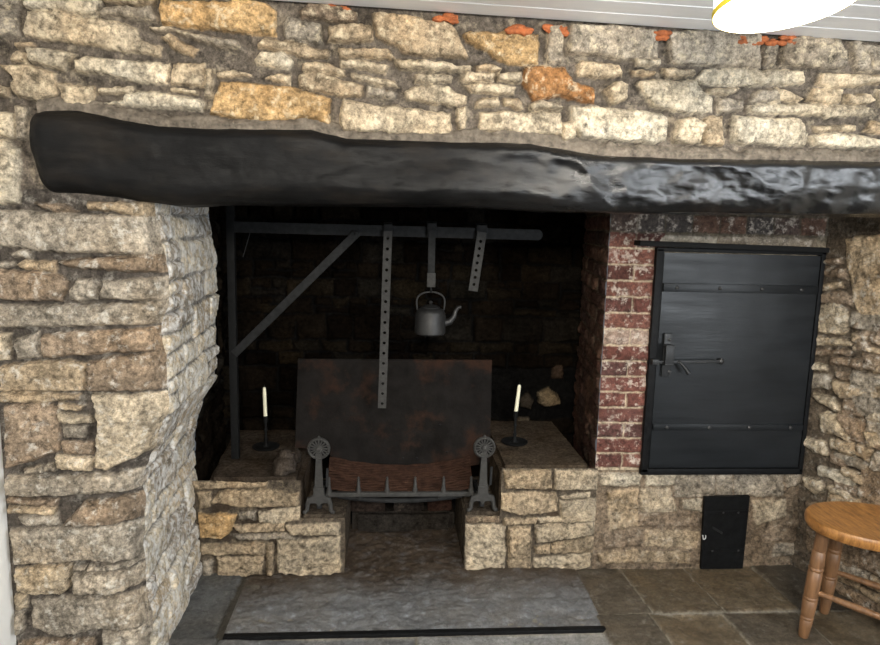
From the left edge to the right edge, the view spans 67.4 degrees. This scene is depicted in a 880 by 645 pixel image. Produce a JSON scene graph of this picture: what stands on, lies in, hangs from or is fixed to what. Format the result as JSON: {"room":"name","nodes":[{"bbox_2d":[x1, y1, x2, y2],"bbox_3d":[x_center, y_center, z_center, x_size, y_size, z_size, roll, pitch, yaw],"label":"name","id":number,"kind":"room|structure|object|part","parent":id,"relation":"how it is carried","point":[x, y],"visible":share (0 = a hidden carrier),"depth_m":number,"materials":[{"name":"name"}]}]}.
{"room":"traditional dwelling","nodes":[
{"label":"traditional dwelling","id":0,"kind":"room"},
{"bbox_2d":[0,432,15,644],"bbox_3d":[-1.177,0.306,-0.217,0.100,2.300,4.850,1,8,-4],"label":"wall","id":1,"kind":"structure","parent":0,"point":[7,637],"depth_m":1.96,"materials":[{"name":"white paint"}]},
{"bbox_2d":[0,189,168,644],"bbox_3d":[-1.046,0.382,1.951,0.484,1.520,0.090,0,9,-9],"label":"wall","id":2,"kind":"structure","parent":0,"point":[84,278],"depth_m":1.92,"materials":[{"name":"beige stone"}]},
{"bbox_2d":[29,109,879,217],"bbox_3d":[0.389,-0.455,2.037,3.034,0.256,0.341,1,8,-4],"label":"lintel beam","id":3,"kind":"structure","parent":2,"relation":"on","point":[80,152],"depth_m":1.86,"materials":[{"name":"black wood"}]},
{"bbox_2d":[36,96,879,161],"bbox_3d":[0.409,-0.538,1.920,3.014,0.139,0.050,1,8,-4],"label":"mantel ledge","id":4,"kind":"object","parent":2,"relation":"attached to","point":[198,121],"depth_m":1.88,"materials":[{"name":"beige stone"}]},
{"bbox_2d":[142,203,219,644],"bbox_3d":[-0.896,-0.034,2.293,0.137,2.250,0.667,0,9,-8],"label":"wall","id":5,"kind":"structure","parent":0,"point":[171,543],"depth_m":2.27,"materials":[{"name":"beige stone"}]},
{"bbox_2d":[194,206,226,480],"bbox_3d":[-0.988,-0.135,2.956,0.131,2.250,0.703,0,9,-9],"label":"wall","id":6,"kind":"structure","parent":0,"point":[210,432],"depth_m":2.87,"materials":[{"name":"black stone"}]},
{"bbox_2d":[211,206,586,499],"bbox_3d":[-0.154,-0.167,3.316,1.940,2.250,0.063,1,8,-4],"label":"wall","id":7,"kind":"structure","parent":0,"point":[523,316],"depth_m":3.33,"materials":[{"name":"black brick"}]},
{"bbox_2d":[0,0,879,206],"bbox_3d":[0.527,-0.622,1.897,3.585,0.800,0.058,1,8,-4],"label":"wall","id":8,"kind":"structure","parent":0,"point":[360,68],"depth_m":1.85,"materials":[{"name":"stone"}]},
{"bbox_2d":[328,4,796,45],"bbox_3d":[0.355,-0.830,1.856,1.397,0.065,0.020,1,8,-4],"label":"bricks","id":9,"kind":"object","parent":8,"relation":"attached to","point":[520,29],"visible":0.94,"depth_m":1.85},
{"bbox_2d":[169,500,879,644],"bbox_3d":[0.447,1.102,2.646,3.585,0.065,2.030,1,8,-4],"label":"floor","id":10,"kind":"structure","parent":0,"point":[752,605],"depth_m":2.51,"materials":[{"name":"grey stone"}]},
{"bbox_2d":[192,430,350,576],"bbox_3d":[-0.726,0.792,3.027,0.625,0.414,0.748,1,8,-4],"label":"stone ledge","id":11,"kind":"object","parent":10,"relation":"on","point":[251,520],"visible":0.93,"depth_m":2.70,"materials":[{"name":"beige stone"}]},
{"bbox_2d":[252,415,279,450],"bbox_3d":[-0.802,0.503,3.039,0.124,0.152,0.124,1,8,-4],"label":"candlestick","id":12,"kind":"object","parent":11,"relation":"on","point":[266,445],"visible":1,"depth_m":3.04,"materials":[{"name":"metal"}]},
{"bbox_2d":[263,385,266,415],"bbox_3d":[-0.800,0.366,3.018,0.020,0.166,0.018,1,8,-4],"label":"candle","id":13,"kind":"object","parent":12,"relation":"on","point":[264,387],"visible":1,"depth_m":3.01,"materials":[{"name":"beige wax"}]},
{"bbox_3d":[-0.802,0.500,3.038,0.032,0.146,0.032,1,8,-4],"label":"stem","id":14,"kind":"part","parent":12,"relation":"part of","materials":[{"name":"metal"}]},
{"bbox_3d":[-0.804,0.573,3.049,0.124,0.010,0.124,1,8,-4],"label":"dish","id":15,"kind":"part","parent":12,"relation":"part of","materials":[{"name":"metal"}]},
{"bbox_2d":[272,448,296,476],"bbox_3d":[-0.650,0.573,2.757,0.098,0.095,0.159,1,8,-4],"label":"stone","id":16,"kind":"object","parent":11,"relation":"on","point":[284,464],"visible":1,"depth_m":2.71,"materials":[{"name":"grey stone"}]},
{"bbox_2d":[292,447,301,462],"bbox_3d":[-0.629,0.573,2.871,0.051,0.062,0.089,1,8,-4],"label":"stone","id":17,"kind":"object","parent":11,"relation":"on","point":[296,451],"visible":0.62,"depth_m":2.85,"materials":[{"name":"grey stone"}]},
{"bbox_2d":[302,436,334,513],"bbox_3d":[-0.506,0.608,2.832,0.134,0.332,0.280,1,8,-4],"label":"firedog","id":18,"kind":"object","parent":11,"relation":"on","point":[318,448],"visible":0.98,"depth_m":2.71,"materials":[{"name":"grey metal"}]},
{"bbox_3d":[-0.497,0.613,2.710,0.044,0.157,0.026,1,8,-4],"label":"stem","id":19,"kind":"part","parent":18,"relation":"part of","materials":[{"name":"grey metal"}]},
{"bbox_2d":[226,206,542,458],"bbox_3d":[-0.232,0.009,2.856,1.337,1.207,0.048,1,8,-4],"label":"crane","id":20,"kind":"object","parent":11,"relation":"on","point":[233,227],"visible":0.88,"depth_m":2.80,"materials":[{"name":"metal"}]},
{"bbox_3d":[-0.884,-0.002,2.815,0.032,1.207,0.032,1,8,-4],"label":"post","id":21,"kind":"part","parent":20,"relation":"part of","materials":[{"name":"metal"}]},
{"bbox_2d":[378,222,391,407],"bbox_3d":[-0.238,-0.026,2.854,0.052,0.806,0.046,1,8,-4],"label":"hanger","id":22,"kind":"object","parent":20,"relation":"hanging from","point":[387,225],"visible":1,"depth_m":2.83,"materials":[{"name":"grey metal"}]},
{"bbox_2d":[427,221,436,292],"bbox_3d":[-0.037,-0.279,2.818,0.040,0.302,0.070,1,8,-4],"label":"hanger","id":23,"kind":"object","parent":20,"relation":"hanging from","point":[431,225],"visible":1,"depth_m":2.80,"materials":[{"name":"metal"}]},
{"bbox_2d":[415,291,461,335],"bbox_3d":[-0.007,-0.042,2.836,0.199,0.186,0.132,1,8,-4],"label":"kettle","id":24,"kind":"object","parent":23,"relation":"hanging from","point":[430,319],"visible":1,"depth_m":2.79,"materials":[{"name":"grey metal"}]},
{"bbox_3d":[-0.040,-0.070,2.829,0.082,0.016,0.082,1,8,-4],"label":"lid","id":25,"kind":"part","parent":24,"relation":"part of","materials":[{"name":"grey metal"}]},
{"bbox_3d":[-0.040,-0.094,2.826,0.128,0.081,0.007,1,8,-4],"label":"handle","id":26,"kind":"part","parent":24,"relation":"part of","materials":[{"name":"grey metal"}]},
{"bbox_3d":[0.053,-0.028,2.842,0.078,0.094,0.033,1,8,-4],"label":"spout","id":27,"kind":"part","parent":24,"relation":"part of","materials":[{"name":"grey metal"}]},
{"bbox_2d":[468,223,486,291],"bbox_3d":[0.161,-0.280,2.845,0.073,0.291,0.046,1,8,-4],"label":"hanger","id":28,"kind":"object","parent":20,"relation":"hanging from","point":[481,228],"visible":1,"depth_m":2.82,"materials":[{"name":"grey metal"}]},
{"bbox_2d":[295,358,491,467],"bbox_3d":[-0.208,0.419,3.004,0.884,0.509,0.090,1,8,-4],"label":"fireback","id":29,"kind":"object","parent":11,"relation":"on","point":[436,410],"visible":0.93,"depth_m":2.99,"materials":[{"name":"metal"}]},
{"bbox_2d":[352,487,454,531],"bbox_3d":[-0.184,0.919,3.283,0.486,0.116,0.375,1,8,-4],"label":"ledge","id":30,"kind":"object","parent":10,"relation":"on","point":[388,520],"visible":0.4,"depth_m":3.10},
{"bbox_2d":[350,497,384,511],"bbox_3d":[-0.342,0.847,3.133,0.163,0.069,0.102,1,8,-4],"label":"brick","id":31,"kind":"object","parent":30,"relation":"on","point":[359,506],"visible":0.52,"depth_m":3.08,"materials":[{"name":"red brick"}]},
{"bbox_2d":[394,497,423,511],"bbox_3d":[-0.150,0.849,3.148,0.141,0.070,0.103,1,8,-4],"label":"brick","id":32,"kind":"object","parent":30,"relation":"on","point":[418,506],"visible":0.48,"depth_m":3.10,"materials":[{"name":"brown brick"}]},
{"bbox_2d":[427,499,451,510],"bbox_3d":[-0.004,0.851,3.159,0.115,0.068,0.101,1,8,-4],"label":"brick","id":33,"kind":"object","parent":30,"relation":"on","point":[444,504],"visible":0.55,"depth_m":3.11,"materials":[{"name":"red brick"}]},
{"bbox_2d":[224,524,600,633],"bbox_3d":[-0.107,1.038,2.775,1.372,0.036,0.818,1,8,-4],"label":"hearth slab","id":34,"kind":"object","parent":10,"relation":"on","point":[413,579],"visible":0.81,"depth_m":2.59,"materials":[{"name":"grey stone"}]},
{"bbox_2d":[223,626,605,639],"bbox_3d":[-0.077,1.109,2.355,1.363,0.016,0.024,1,8,-4],"label":"edging strip","id":35,"kind":"object","parent":10,"relation":"on","point":[563,629],"visible":0.98,"depth_m":2.35,"materials":[{"name":"black metal"}]},
{"bbox_2d":[455,421,597,569],"bbox_3d":[0.351,0.783,3.108,0.561,0.463,0.762,1,8,-4],"label":"stone ledge","id":36,"kind":"object","parent":10,"relation":"on","point":[543,490],"visible":0.93,"depth_m":2.77,"materials":[{"name":"beige stone"}]},
{"bbox_2d":[467,435,497,511],"bbox_3d":[0.173,0.612,2.881,0.134,0.332,0.280,1,8,-4],"label":"firedog","id":37,"kind":"object","parent":36,"relation":"on","point":[484,447],"visible":0.98,"depth_m":2.76,"materials":[{"name":"metal"}]},
{"bbox_2d":[323,456,477,502],"bbox_3d":[-0.171,0.693,2.894,0.697,0.150,0.213,1,8,-4],"label":"grate","id":38,"kind":"object","parent":37,"relation":"on","point":[430,482],"visible":0.96,"depth_m":2.86,"materials":[{"name":"grey metal"}]},
{"bbox_3d":[0.182,0.618,2.760,0.044,0.157,0.026,1,8,-4],"label":"stem","id":39,"kind":"part","parent":37,"relation":"part of","materials":[{"name":"grey metal"}]},
{"bbox_2d":[501,410,527,445],"bbox_3d":[0.346,0.482,3.047,0.124,0.152,0.124,1,8,-4],"label":"candlestick","id":40,"kind":"object","parent":36,"relation":"on","point":[510,441],"visible":1,"depth_m":3.04,"materials":[{"name":"metal"}]},
{"bbox_3d":[0.345,0.552,3.057,0.124,0.010,0.124,1,8,-4],"label":"dish","id":41,"kind":"part","parent":40,"relation":"part of","materials":[{"name":"metal"}]},
{"bbox_3d":[0.347,0.479,3.046,0.032,0.146,0.032,1,8,-4],"label":"stem","id":42,"kind":"part","parent":40,"relation":"part of","materials":[{"name":"metal"}]},
{"bbox_2d":[514,383,520,410],"bbox_3d":[0.355,0.350,3.027,0.028,0.155,0.018,1,8,-4],"label":"candle","id":43,"kind":"object","parent":40,"relation":"on","point":[519,385],"visible":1,"depth_m":3.02,"materials":[{"name":"beige wax"}]},
{"bbox_2d":[798,501,879,638],"bbox_3d":[1.504,0.920,2.320,0.430,0.468,0.357,7,10,32],"label":"stool","id":44,"kind":"object","parent":10,"relation":"on","point":[856,524],"visible":1,"depth_m":2.34,"materials":[{"name":"brown wood"}]},
{"bbox_3d":[1.337,0.928,2.362,0.062,0.430,0.052,1,8,-4],"label":"leg","id":45,"kind":"part","parent":44,"relation":"part of","materials":[{"name":"brown wood"}]},
{"bbox_3d":[1.491,0.911,2.505,0.050,0.430,0.065,1,8,-4],"label":"leg","id":46,"kind":"part","parent":44,"relation":"part of","materials":[{"name":"brown wood"}]},
{"bbox_3d":[1.510,0.710,2.289,0.438,0.042,0.347,1,8,-4],"label":"seat","id":47,"kind":"part","parent":44,"relation":"part of","materials":[{"name":"brown wood"}]},
{"bbox_2d":[276,0,879,41],"bbox_3d":[0.696,-0.577,-0.388,3.585,0.211,4.554,1,8,-4],"label":"ceiling","id":48,"kind":"structure","parent":0,"point":[860,20],"depth_m":1.78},
{"bbox_2d":[712,0,856,33],"bbox_3d":[0.634,-0.655,1.199,0.248,0.185,0.248,2,8,1],"label":"ceiling lamp","id":49,"kind":"object","parent":48,"relation":"attached to","point":[731,16],"visible":1,"depth_m":1.31,"materials":[{"name":"white"}]},
{"bbox_2d":[572,213,610,467],"bbox_3d":[0.694,-0.106,3.046,0.034,2.250,0.771,2,8,5],"label":"wall","id":50,"kind":"structure","parent":0,"point":[585,413],"depth_m":2.97,"materials":[{"name":"red brick"}]},
{"bbox_2d":[592,214,828,569],"bbox_3d":[1.155,-0.042,2.692,0.978,2.250,0.038,1,8,-4],"label":"wall","id":51,"kind":"structure","parent":0,"point":[630,276],"depth_m":2.76,"materials":[{"name":"beige stone"}]},
{"bbox_2d":[699,495,749,568],"bbox_3d":[1.218,0.901,2.833,0.199,0.331,0.022,1,8,-4],"label":"door","id":52,"kind":"structure","parent":51,"relation":"in","point":[724,517],"depth_m":2.83,"materials":[{"name":"black metal"}]},
{"bbox_2d":[634,240,829,252],"bbox_3d":[1.159,-0.302,2.624,0.772,0.030,0.070,1,8,-4],"label":"bar","id":53,"kind":"object","parent":51,"relation":"attached to","point":[636,242],"visible":1,"depth_m":2.59,"materials":[{"name":"metal"}]},
{"bbox_2d":[639,247,826,474],"bbox_3d":[1.201,0.176,2.698,0.704,0.944,0.080,1,8,-4],"label":"door","id":54,"kind":"structure","parent":51,"relation":"attached to","point":[732,343],"depth_m":2.71,"materials":[{"name":"black metal"}]},
{"bbox_3d":[0.920,0.132,2.679,0.034,0.178,0.010,1,8,-4],"label":"latch plate","id":55,"kind":"part","parent":54,"relation":"part of","materials":[{"name":"black paint"}]},
{"bbox_3d":[0.986,0.182,2.660,0.053,0.056,0.017,5,9,22],"label":"lever","id":56,"kind":"part","parent":54,"relation":"part of","materials":[{"name":"black paint"}]},
{"bbox_2d":[790,217,879,612],"bbox_3d":[1.677,0.009,2.435,0.047,2.250,0.675,-2,9,-24],"label":"wall","id":57,"kind":"structure","parent":0,"point":[842,441],"depth_m":2.61,"materials":[{"name":"beige stone"}]}
]}

